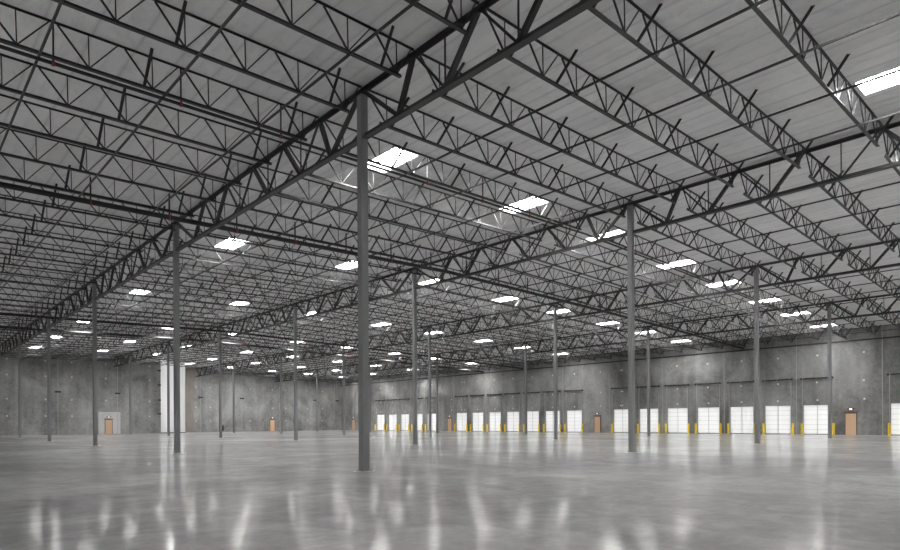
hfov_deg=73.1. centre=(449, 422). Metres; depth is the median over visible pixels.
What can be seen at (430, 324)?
joist
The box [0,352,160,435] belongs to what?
wall
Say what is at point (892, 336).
trim
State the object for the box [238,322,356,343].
joist
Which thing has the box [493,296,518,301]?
skylight
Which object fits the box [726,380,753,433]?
door
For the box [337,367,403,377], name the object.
joist
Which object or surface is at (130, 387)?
steel post
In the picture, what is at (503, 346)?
joist
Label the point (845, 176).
girder
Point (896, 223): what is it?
bridging angle
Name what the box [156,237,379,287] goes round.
joist
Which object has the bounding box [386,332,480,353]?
joist
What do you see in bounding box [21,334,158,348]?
joist
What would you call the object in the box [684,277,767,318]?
joist
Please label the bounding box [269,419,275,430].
door
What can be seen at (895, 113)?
bridging angle
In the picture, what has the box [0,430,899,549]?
floor
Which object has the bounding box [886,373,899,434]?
door
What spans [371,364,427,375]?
joist
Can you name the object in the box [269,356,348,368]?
joist
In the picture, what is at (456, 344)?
joist
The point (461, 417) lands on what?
door
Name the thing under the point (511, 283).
joist
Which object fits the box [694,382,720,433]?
door
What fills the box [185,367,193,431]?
wall
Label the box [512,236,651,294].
joist
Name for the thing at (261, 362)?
girder
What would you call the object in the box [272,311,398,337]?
joist
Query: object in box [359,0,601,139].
girder
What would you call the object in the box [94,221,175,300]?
girder
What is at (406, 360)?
joist
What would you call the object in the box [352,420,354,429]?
door
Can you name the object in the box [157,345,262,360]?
joist
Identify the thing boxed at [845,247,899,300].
joist
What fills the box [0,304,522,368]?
joist
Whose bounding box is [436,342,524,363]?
girder
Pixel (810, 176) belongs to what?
joist
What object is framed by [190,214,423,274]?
joist
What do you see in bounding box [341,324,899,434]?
wall
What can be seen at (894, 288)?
bridging angle
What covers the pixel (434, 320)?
joist
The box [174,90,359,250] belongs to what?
girder
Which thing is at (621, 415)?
door
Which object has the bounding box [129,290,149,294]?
skylight
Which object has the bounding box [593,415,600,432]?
door
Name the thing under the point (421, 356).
joist
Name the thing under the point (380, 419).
door
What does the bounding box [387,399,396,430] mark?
door
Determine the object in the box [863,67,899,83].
diffuser
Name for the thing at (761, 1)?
bridging angle
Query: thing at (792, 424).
bollard
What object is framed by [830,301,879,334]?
joist
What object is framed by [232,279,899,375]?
bridging angle
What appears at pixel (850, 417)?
door
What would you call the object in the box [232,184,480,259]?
joist
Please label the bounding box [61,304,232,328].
joist
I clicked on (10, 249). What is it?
joist
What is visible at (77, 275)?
joist
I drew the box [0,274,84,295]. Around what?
joist
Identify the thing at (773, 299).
skylight
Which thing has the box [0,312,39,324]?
joist
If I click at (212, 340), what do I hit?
girder
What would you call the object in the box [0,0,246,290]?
bridging angle
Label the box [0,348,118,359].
joist
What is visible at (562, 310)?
skylight
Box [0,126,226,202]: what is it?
joist
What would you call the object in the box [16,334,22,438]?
steel post
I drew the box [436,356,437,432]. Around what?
steel post
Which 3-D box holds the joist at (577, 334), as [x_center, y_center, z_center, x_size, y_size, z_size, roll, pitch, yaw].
[19.680,-9.091,71.768,15.054,1.379,0.550,0,0,-43]
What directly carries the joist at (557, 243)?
attached to the ceiling
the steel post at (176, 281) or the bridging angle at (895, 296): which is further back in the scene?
the bridging angle at (895, 296)
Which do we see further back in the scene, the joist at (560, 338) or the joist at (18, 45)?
the joist at (560, 338)
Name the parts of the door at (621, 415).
door panel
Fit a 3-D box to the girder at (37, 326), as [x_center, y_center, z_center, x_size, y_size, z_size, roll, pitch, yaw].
[-40.354,-8.958,58.748,0.210,1.470,15.840,0,0,-43]
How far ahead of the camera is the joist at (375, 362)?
99.39 m
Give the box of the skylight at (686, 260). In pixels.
[656,259,696,268]
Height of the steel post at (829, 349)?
10.860 m
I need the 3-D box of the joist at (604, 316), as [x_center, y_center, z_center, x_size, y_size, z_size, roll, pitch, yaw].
[15.244,-9.493,54.339,15.060,0.931,0.550,2,-1,-43]
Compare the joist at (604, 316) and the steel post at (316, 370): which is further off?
the steel post at (316, 370)
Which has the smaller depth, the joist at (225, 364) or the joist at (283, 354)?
the joist at (283, 354)
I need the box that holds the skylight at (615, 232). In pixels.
[585,229,624,240]
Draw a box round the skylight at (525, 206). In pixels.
[498,196,548,213]
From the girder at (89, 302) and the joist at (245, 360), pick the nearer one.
the girder at (89, 302)
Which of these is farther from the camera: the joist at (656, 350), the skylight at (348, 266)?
the joist at (656, 350)
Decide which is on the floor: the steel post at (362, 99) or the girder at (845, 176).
the steel post at (362, 99)
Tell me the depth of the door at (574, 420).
85.35 m
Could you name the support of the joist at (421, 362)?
attached to the ceiling
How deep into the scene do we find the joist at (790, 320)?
57.73 m
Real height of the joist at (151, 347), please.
0.931 m
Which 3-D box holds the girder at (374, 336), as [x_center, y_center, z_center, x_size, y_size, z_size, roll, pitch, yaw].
[-7.440,-9.155,67.686,0.210,1.470,15.840,0,0,-43]
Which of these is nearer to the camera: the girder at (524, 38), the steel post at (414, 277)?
the girder at (524, 38)
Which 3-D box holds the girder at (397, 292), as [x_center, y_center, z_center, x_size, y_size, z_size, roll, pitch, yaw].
[-7.720,-9.460,45.796,0.210,1.470,15.840,0,0,-43]
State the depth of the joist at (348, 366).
107.52 m
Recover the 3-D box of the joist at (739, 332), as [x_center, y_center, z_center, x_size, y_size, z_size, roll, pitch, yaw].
[29.636,-9.145,61.048,15.054,1.379,0.550,0,0,-43]
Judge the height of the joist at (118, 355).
0.915 m
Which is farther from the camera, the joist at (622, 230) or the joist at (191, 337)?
the joist at (191, 337)
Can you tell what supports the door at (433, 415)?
in the wall at (860, 381)
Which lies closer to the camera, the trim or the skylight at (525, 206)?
the skylight at (525, 206)
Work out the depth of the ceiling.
22.45 m
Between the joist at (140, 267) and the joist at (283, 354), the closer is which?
the joist at (140, 267)
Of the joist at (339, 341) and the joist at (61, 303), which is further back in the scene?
the joist at (339, 341)
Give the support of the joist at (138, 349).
attached to the ceiling
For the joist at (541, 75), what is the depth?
18.42 m
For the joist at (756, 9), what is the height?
0.931 m
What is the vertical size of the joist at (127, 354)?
0.915 m
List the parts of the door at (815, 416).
door panel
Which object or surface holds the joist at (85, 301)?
attached to the ceiling
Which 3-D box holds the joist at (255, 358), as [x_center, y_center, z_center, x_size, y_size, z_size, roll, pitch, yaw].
[-24.732,-9.269,97.383,15.060,0.915,0.105,2,-1,-43]
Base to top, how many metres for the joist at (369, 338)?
0.931 m
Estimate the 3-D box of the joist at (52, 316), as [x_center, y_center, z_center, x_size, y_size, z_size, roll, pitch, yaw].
[-31.764,-9.568,60.599,15.060,0.931,0.550,-2,1,-43]
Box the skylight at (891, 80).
[854,66,899,95]
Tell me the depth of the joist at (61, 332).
68.21 m
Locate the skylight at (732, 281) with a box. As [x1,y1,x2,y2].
[706,280,740,287]
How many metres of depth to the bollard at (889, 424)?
58.05 m
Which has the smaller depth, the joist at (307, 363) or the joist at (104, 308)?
the joist at (104, 308)
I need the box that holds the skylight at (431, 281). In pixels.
[417,279,438,284]
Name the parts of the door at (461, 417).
door panel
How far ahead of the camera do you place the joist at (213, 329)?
70.95 m
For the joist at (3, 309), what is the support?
attached to the ceiling
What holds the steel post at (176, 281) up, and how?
on the floor
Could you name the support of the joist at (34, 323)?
attached to the ceiling
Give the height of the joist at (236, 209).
0.931 m
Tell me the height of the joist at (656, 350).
1.379 m
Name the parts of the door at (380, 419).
door panel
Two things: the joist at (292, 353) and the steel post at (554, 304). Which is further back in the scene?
the joist at (292, 353)
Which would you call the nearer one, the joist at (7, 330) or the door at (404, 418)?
the joist at (7, 330)
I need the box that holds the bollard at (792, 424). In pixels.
[791,423,793,433]
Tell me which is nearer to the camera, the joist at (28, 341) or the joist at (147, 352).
the joist at (28, 341)
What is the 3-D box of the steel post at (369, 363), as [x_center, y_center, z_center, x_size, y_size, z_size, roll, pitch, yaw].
[-12.526,-3.932,95.382,0.594,10.860,0.594,0,0,2]
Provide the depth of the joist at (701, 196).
31.10 m
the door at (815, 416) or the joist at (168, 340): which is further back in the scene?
the joist at (168, 340)
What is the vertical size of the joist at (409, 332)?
0.931 m
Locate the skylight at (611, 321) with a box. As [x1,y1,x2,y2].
[597,321,616,324]
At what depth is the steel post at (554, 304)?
50.19 m
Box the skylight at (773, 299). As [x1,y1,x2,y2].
[750,298,780,303]
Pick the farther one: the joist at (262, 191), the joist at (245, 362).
the joist at (245, 362)
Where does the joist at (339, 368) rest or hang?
attached to the ceiling
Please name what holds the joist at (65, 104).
attached to the ceiling
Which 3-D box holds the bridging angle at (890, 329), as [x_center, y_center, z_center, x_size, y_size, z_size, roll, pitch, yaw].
[11.902,-8.411,86.893,0.050,0.050,109.080,0,0,-43]
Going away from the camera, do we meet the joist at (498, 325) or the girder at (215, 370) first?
the joist at (498, 325)
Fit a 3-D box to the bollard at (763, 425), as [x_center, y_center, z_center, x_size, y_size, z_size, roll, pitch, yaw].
[34.370,0.644,66.486,0.230,1.200,0.230,0,0,-43]
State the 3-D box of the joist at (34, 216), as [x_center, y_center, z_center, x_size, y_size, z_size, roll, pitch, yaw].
[-21.268,-9.298,27.109,15.060,0.927,0.514,-2,1,-43]
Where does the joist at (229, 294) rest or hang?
attached to the ceiling
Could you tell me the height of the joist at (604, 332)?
0.931 m
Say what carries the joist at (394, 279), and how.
attached to the ceiling
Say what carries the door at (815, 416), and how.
in the wall at (860, 381)
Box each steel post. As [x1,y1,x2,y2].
[0,406,3,436]
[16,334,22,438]
[47,314,50,440]
[91,280,101,445]
[128,354,132,434]
[167,343,169,435]
[170,223,181,453]
[218,328,222,437]
[232,362,234,432]
[280,354,282,433]
[292,304,297,440]
[316,370,318,431]
[342,343,344,434]
[353,90,374,471]
[369,363,370,431]
[411,269,419,444]
[428,326,431,436]
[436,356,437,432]
[524,344,526,433]
[552,303,559,439]
[626,204,639,452]
[646,327,649,435]
[752,266,762,443]
[827,303,835,438]
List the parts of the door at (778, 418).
door panel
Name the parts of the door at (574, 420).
door panel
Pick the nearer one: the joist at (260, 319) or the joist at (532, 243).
the joist at (532, 243)
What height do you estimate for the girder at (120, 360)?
1.470 m
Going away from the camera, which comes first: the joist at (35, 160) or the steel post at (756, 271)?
the joist at (35, 160)
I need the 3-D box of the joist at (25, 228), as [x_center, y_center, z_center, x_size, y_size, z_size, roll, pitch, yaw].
[-22.927,-9.290,28.896,15.060,0.927,0.514,-2,1,-43]
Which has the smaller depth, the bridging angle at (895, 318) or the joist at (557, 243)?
the joist at (557, 243)
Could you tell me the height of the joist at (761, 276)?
0.931 m
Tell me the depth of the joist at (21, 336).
72.91 m
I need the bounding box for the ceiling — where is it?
[0,0,899,379]
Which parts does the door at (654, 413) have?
door panel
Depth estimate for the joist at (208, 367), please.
112.65 m
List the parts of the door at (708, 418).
door panel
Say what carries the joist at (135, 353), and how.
attached to the ceiling
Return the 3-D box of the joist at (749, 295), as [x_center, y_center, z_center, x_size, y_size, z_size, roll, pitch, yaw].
[23.541,-9.538,45.405,15.060,0.931,0.550,2,-1,-43]
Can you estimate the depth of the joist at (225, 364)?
106.06 m
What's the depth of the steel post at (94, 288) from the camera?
41.24 m
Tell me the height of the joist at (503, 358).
1.379 m
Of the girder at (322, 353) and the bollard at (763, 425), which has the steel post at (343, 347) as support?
the girder at (322, 353)
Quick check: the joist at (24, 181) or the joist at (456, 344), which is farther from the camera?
the joist at (456, 344)
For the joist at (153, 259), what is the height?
0.931 m
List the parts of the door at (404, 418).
door panel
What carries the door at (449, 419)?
in the wall at (860, 381)
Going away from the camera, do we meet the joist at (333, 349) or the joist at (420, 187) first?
the joist at (420, 187)
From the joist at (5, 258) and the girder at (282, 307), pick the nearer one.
the joist at (5, 258)
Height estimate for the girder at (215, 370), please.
1.470 m
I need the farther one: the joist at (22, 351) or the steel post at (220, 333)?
the joist at (22, 351)
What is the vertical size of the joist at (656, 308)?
0.931 m
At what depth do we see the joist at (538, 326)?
59.34 m
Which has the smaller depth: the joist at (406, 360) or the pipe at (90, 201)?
the pipe at (90, 201)
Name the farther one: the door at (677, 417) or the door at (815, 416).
the door at (677, 417)
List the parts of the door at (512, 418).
door panel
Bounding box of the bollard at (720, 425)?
[719,423,721,433]
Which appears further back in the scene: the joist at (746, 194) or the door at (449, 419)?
the door at (449, 419)
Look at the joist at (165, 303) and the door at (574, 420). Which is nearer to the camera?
the joist at (165, 303)
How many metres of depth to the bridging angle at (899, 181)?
31.91 m
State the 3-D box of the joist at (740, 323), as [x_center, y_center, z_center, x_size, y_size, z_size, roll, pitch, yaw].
[31.296,-9.154,59.261,15.054,1.379,0.550,0,0,-43]
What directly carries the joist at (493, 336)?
attached to the ceiling
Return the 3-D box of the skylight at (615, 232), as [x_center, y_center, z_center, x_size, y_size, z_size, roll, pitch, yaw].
[8.754,-10.496,33.645,1.200,0.402,2.238,0,0,-43]
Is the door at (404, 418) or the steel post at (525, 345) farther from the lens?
the door at (404, 418)
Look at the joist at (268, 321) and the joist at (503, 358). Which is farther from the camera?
the joist at (503, 358)
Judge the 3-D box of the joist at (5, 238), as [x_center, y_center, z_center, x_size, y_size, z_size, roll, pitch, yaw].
[-24.587,-9.280,30.683,15.060,0.927,0.514,-2,1,-43]
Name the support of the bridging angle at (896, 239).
attached to the joist at (436, 289)
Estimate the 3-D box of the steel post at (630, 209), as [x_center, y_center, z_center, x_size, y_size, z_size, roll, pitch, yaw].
[8.487,-4.384,28.375,0.594,11.537,0.594,0,0,2]
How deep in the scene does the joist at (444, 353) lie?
87.89 m
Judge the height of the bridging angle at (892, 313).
0.050 m
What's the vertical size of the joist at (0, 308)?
0.927 m
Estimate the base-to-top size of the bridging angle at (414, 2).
0.050 m
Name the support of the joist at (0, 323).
attached to the ceiling
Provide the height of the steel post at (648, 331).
10.860 m
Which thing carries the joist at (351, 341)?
attached to the ceiling
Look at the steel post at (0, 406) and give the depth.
76.15 m
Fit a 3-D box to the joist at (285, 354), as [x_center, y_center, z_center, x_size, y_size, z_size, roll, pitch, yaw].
[-27.348,-9.601,78.012,15.060,0.931,0.550,1,-1,-43]
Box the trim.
[340,336,899,385]
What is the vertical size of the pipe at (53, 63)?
2.206 m
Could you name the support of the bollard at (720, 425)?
on the floor
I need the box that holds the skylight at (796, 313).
[781,311,809,316]
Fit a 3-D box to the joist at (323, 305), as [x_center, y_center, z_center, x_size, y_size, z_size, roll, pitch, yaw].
[-5.776,-9.718,54.785,15.060,0.931,0.550,1,-1,-43]
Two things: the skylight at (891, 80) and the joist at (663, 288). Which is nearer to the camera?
the skylight at (891, 80)
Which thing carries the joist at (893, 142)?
attached to the ceiling
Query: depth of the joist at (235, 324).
67.63 m
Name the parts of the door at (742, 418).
door panel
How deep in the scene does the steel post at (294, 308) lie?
51.51 m
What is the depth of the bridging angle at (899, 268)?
47.49 m
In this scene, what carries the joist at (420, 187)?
attached to the ceiling
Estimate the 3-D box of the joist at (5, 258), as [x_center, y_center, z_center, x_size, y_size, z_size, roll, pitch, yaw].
[-27.905,-9.263,34.256,15.060,0.927,0.514,-2,1,-43]
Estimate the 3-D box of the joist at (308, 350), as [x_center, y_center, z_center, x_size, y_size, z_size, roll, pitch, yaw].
[-14.624,-9.332,86.500,15.060,0.931,0.550,2,-1,-43]
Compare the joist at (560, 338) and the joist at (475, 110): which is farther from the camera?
the joist at (560, 338)
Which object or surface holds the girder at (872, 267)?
on the steel post at (756, 271)
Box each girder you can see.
[0,332,17,357]
[18,312,46,345]
[48,279,92,327]
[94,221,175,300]
[113,354,128,366]
[129,341,167,362]
[168,326,218,352]
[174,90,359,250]
[196,362,232,376]
[220,303,294,339]
[233,354,279,370]
[275,370,315,381]
[281,341,342,362]
[295,267,413,319]
[317,362,369,377]
[344,327,427,352]
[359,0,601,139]
[370,354,435,371]
[413,203,629,289]
[430,302,554,339]
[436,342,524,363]
[525,326,646,353]
[556,265,754,319]
[629,121,899,233]
[649,302,827,339]
[758,238,899,287]
[829,293,899,319]
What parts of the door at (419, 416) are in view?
door panel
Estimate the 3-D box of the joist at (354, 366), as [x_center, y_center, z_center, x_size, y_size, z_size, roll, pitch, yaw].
[-10.188,-8.930,103.929,15.054,1.379,0.550,0,0,-43]
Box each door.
[105,420,112,433]
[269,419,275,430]
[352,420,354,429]
[375,400,384,429]
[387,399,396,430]
[399,398,409,430]
[417,398,422,430]
[425,397,435,430]
[448,418,451,430]
[454,395,466,430]
[470,394,483,430]
[487,394,501,431]
[505,393,519,431]
[523,392,539,431]
[543,391,560,431]
[564,389,582,431]
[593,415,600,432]
[611,387,627,432]
[636,385,659,432]
[665,384,689,432]
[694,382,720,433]
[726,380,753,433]
[762,378,792,433]
[800,376,833,434]
[844,412,857,434]
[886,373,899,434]
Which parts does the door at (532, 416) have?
door panel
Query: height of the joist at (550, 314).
0.931 m
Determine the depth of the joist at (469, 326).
62.90 m
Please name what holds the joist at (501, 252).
attached to the ceiling
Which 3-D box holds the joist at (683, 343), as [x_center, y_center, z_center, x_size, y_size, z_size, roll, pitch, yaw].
[24.658,-9.118,66.408,15.054,1.379,0.550,0,0,-43]
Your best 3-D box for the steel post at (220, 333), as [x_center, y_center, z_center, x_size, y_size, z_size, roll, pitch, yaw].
[-23.870,-4.210,63.217,0.594,11.537,0.594,0,0,2]
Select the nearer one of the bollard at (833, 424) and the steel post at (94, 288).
the steel post at (94, 288)
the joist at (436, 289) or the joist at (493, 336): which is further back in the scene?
the joist at (493, 336)
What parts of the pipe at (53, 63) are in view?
hanger rod, hanger rod, hanger rod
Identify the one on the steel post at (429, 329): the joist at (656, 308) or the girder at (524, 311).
the girder at (524, 311)
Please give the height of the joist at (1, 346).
0.915 m
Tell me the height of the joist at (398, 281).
0.931 m
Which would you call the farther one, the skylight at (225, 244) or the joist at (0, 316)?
the joist at (0, 316)
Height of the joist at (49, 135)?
0.927 m
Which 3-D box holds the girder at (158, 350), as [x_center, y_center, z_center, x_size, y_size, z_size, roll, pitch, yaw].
[-40.077,-9.286,80.638,0.210,1.470,15.840,0,0,-43]
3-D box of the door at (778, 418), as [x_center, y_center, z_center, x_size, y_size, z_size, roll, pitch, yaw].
[35.514,-1.742,65.766,0.415,5.960,3.240,0,0,-43]
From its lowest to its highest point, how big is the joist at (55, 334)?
0.931 m
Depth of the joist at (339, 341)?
79.42 m
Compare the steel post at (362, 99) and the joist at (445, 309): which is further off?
the joist at (445, 309)
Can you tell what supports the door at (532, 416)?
in the wall at (860, 381)
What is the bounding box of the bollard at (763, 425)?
[762,423,764,433]
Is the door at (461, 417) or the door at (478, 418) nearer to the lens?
the door at (478, 418)
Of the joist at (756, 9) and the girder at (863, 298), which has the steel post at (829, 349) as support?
the girder at (863, 298)
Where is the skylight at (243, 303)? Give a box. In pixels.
[230,301,247,305]
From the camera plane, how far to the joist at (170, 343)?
82.23 m
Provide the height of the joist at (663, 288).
0.931 m
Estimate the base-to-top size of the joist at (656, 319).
0.931 m
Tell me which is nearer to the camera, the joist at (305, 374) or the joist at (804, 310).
the joist at (804, 310)
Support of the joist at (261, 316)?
attached to the ceiling
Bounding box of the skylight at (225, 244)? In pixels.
[213,238,248,249]
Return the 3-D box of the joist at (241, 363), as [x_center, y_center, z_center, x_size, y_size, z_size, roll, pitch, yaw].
[-29.710,-9.242,102.743,15.060,0.915,0.105,2,-1,-43]
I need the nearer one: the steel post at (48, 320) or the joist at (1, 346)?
the steel post at (48, 320)
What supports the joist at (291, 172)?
attached to the ceiling
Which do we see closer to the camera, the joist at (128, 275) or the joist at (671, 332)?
the joist at (128, 275)
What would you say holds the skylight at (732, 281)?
attached to the ceiling
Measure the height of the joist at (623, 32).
0.931 m
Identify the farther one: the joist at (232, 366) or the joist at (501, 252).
the joist at (232, 366)
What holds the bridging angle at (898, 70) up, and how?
attached to the joist at (423, 138)
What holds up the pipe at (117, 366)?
attached to the wall at (72, 408)
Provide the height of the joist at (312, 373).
0.915 m
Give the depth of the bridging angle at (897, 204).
34.80 m
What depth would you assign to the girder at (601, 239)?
32.82 m
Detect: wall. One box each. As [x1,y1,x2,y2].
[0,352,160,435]
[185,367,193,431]
[194,368,340,431]
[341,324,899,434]
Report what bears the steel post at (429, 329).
on the floor
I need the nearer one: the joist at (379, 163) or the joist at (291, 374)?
the joist at (379, 163)
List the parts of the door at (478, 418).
door panel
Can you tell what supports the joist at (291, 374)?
attached to the ceiling
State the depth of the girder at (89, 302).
46.06 m
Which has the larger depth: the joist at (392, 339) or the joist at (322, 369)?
the joist at (322, 369)
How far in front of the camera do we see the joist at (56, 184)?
26.07 m
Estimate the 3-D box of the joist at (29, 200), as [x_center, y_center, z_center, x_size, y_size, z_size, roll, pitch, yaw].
[-19.609,-9.307,25.323,15.060,0.927,0.514,-2,1,-43]
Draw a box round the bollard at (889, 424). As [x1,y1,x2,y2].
[888,423,890,434]
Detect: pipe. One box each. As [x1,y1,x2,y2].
[0,25,847,339]
[0,177,743,348]
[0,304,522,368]
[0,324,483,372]
[115,366,120,393]
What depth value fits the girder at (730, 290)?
43.12 m
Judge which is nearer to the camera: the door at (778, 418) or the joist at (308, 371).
the door at (778, 418)
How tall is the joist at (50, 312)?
0.931 m
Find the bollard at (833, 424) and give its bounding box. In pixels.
[832,423,834,434]
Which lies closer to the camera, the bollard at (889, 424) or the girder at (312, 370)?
the bollard at (889, 424)
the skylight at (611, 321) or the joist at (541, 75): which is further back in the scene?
the skylight at (611, 321)
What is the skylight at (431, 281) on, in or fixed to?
attached to the ceiling
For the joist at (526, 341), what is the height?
1.379 m
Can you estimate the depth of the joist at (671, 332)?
64.08 m
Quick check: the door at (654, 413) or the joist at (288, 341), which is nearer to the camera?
the joist at (288, 341)
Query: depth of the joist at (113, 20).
15.15 m
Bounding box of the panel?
[157,362,185,432]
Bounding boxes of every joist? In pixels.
[0,1,318,141]
[0,53,282,164]
[0,94,252,184]
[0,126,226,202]
[0,155,201,217]
[0,175,183,230]
[0,194,166,241]
[0,210,150,251]
[0,224,137,260]
[0,237,124,269]
[0,247,113,276]
[0,256,102,283]
[0,266,92,289]
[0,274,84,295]
[0,281,76,300]
[0,288,67,305]
[0,296,61,309]
[0,298,54,313]
[0,303,47,315]
[0,308,42,321]
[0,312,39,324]
[0,316,31,327]
[0,320,30,330]
[0,323,25,333]
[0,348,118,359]
[1,346,127,358]
[2,351,117,360]
[3,330,17,338]
[14,338,145,352]
[15,341,141,353]
[16,344,136,355]
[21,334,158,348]
[21,336,152,350]
[21,345,128,356]
[24,331,167,346]
[34,323,188,340]
[34,332,170,345]
[39,319,197,338]
[39,326,180,342]
[50,312,211,333]
[50,316,204,336]
[51,0,361,112]
[57,309,222,328]
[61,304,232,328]
[67,300,243,325]
[74,295,254,322]
[82,290,267,318]
[89,284,279,315]
[98,278,293,311]
[107,271,309,307]
[118,264,325,303]
[118,355,216,368]
[127,354,222,367]
[129,256,342,298]
[134,353,226,366]
[137,352,233,365]
[138,349,242,364]
[142,247,357,293]
[148,349,249,362]
[151,347,256,361]
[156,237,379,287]
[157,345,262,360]
[165,343,272,359]
[168,340,278,357]
[179,227,399,281]
[181,342,287,356]
[188,337,293,354]
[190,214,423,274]
[193,334,305,353]
[198,331,316,351]
[203,367,279,377]
[209,201,450,267]
[210,366,286,376]
[211,329,325,349]
[217,366,292,375]
[222,327,334,347]
[222,364,289,374]
[226,364,303,374]
[228,324,347,344]
[229,0,413,77]
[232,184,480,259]
[235,363,310,373]
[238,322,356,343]
[242,362,319,372]
[245,360,323,371]
[251,319,371,340]
[252,358,332,370]
[258,166,511,250]
[258,356,340,369]
[259,315,385,339]
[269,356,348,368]
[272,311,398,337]
[279,354,357,367]
[284,307,411,334]
[284,353,357,365]
[284,374,339,382]
[289,145,546,240]
[290,374,351,382]
[292,353,375,365]
[298,303,428,332]
[298,373,353,381]
[302,350,385,364]
[308,371,373,379]
[310,297,445,329]
[313,348,397,363]
[317,345,408,361]
[322,369,387,379]
[324,120,587,229]
[329,294,462,326]
[330,346,418,359]
[330,368,394,378]
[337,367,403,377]
[339,341,427,359]
[343,287,480,323]
[347,366,411,376]
[351,341,441,356]
[354,366,421,376]
[368,90,632,217]
[369,283,499,320]
[369,338,453,356]
[371,362,439,374]
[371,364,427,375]
[376,336,466,354]
[381,276,520,316]
[381,362,449,373]
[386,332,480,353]
[389,359,458,372]
[402,331,494,351]
[403,269,543,312]
[404,0,479,34]
[404,360,469,371]
[409,356,479,370]
[418,328,509,349]
[419,53,685,203]
[421,356,491,369]
[427,262,567,308]
[430,324,525,347]
[434,354,501,368]
[444,353,513,366]
[449,323,541,345]
[455,257,592,304]
[455,350,523,366]
[465,318,558,343]
[469,350,540,365]
[481,246,621,299]
[484,316,577,341]
[484,349,552,364]
[485,8,744,187]
[498,346,565,362]
[501,311,594,339]
[511,343,582,361]
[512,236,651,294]
[521,307,616,336]
[526,341,597,360]
[542,339,612,358]
[545,303,636,332]
[547,226,685,288]
[560,338,627,357]
[570,301,659,331]
[577,334,645,355]
[579,0,813,168]
[586,214,720,282]
[593,294,684,328]
[599,333,664,353]
[616,329,683,352]
[621,289,710,325]
[631,200,760,275]
[638,328,704,350]
[651,283,738,322]
[662,325,725,348]
[684,189,803,268]
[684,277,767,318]
[685,320,748,346]
[711,320,771,344]
[718,270,799,314]
[736,313,797,341]
[740,172,851,260]
[744,0,893,146]
[756,263,833,310]
[765,309,822,339]
[796,305,850,337]
[799,256,869,306]
[804,148,899,251]
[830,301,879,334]
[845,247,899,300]
[865,296,899,327]
[881,124,899,175]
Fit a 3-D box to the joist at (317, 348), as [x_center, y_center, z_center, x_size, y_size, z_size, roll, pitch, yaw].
[-12.965,-9.341,84.713,15.060,0.931,0.550,2,-1,-43]
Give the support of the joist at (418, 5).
attached to the ceiling
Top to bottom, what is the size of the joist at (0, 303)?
0.927 m
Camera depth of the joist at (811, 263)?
41.59 m
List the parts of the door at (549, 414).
door panel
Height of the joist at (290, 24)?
0.927 m
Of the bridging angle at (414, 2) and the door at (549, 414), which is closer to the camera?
the bridging angle at (414, 2)
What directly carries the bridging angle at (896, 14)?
attached to the joist at (423, 138)
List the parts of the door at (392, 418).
door panel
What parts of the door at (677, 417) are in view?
door panel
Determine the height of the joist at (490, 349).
1.379 m
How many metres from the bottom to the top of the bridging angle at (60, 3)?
0.050 m
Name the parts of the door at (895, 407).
door panel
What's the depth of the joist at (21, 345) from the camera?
80.79 m
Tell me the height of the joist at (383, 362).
1.379 m
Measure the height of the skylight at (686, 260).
0.402 m
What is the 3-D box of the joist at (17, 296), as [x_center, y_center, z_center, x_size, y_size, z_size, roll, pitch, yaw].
[-36.202,-9.218,43.190,15.060,0.927,0.514,-2,1,-43]
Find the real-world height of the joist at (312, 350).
0.931 m
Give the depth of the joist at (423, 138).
22.05 m
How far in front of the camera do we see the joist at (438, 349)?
75.10 m
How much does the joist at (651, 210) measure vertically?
0.931 m
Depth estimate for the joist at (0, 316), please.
56.27 m
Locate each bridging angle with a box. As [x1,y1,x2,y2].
[0,0,63,151]
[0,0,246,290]
[0,0,419,333]
[22,0,767,359]
[46,12,899,360]
[71,69,899,360]
[97,111,899,360]
[140,181,899,364]
[161,204,899,365]
[182,223,899,366]
[186,239,899,370]
[216,268,899,374]
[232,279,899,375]
[248,288,899,376]
[263,296,899,377]
[304,318,899,381]
[309,313,892,378]
[325,324,896,381]
[329,329,896,383]
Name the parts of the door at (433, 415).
door panel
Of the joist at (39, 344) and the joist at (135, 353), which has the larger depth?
the joist at (135, 353)
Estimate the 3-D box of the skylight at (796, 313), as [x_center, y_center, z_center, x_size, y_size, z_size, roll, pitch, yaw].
[30.886,-9.892,54.196,1.200,0.408,2.238,0,0,-43]
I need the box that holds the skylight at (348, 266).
[334,261,356,269]
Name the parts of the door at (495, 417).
door panel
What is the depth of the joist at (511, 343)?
78.64 m
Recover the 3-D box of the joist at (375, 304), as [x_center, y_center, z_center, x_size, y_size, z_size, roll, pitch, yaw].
[-2.458,-9.736,51.211,15.060,0.931,0.550,1,-1,-43]
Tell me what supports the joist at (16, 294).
attached to the ceiling
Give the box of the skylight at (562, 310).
[547,309,568,313]
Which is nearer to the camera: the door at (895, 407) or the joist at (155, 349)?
the door at (895, 407)
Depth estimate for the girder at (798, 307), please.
53.68 m
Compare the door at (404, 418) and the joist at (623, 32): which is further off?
the door at (404, 418)
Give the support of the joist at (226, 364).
attached to the ceiling
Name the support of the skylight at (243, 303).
attached to the ceiling
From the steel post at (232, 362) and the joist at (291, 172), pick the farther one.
the steel post at (232, 362)
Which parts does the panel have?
edge post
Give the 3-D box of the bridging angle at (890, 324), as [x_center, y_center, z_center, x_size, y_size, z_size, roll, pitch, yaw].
[9.813,-8.491,84.954,0.050,0.050,109.080,0,0,-43]
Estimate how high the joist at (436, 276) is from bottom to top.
0.931 m
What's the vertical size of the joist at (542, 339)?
1.379 m
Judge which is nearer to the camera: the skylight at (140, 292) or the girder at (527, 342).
the skylight at (140, 292)
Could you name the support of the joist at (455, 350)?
attached to the ceiling
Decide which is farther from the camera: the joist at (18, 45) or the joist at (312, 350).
the joist at (312, 350)
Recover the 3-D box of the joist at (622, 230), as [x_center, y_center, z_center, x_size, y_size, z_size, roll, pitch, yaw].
[12.476,-9.816,35.131,15.060,0.931,0.550,1,-1,-43]

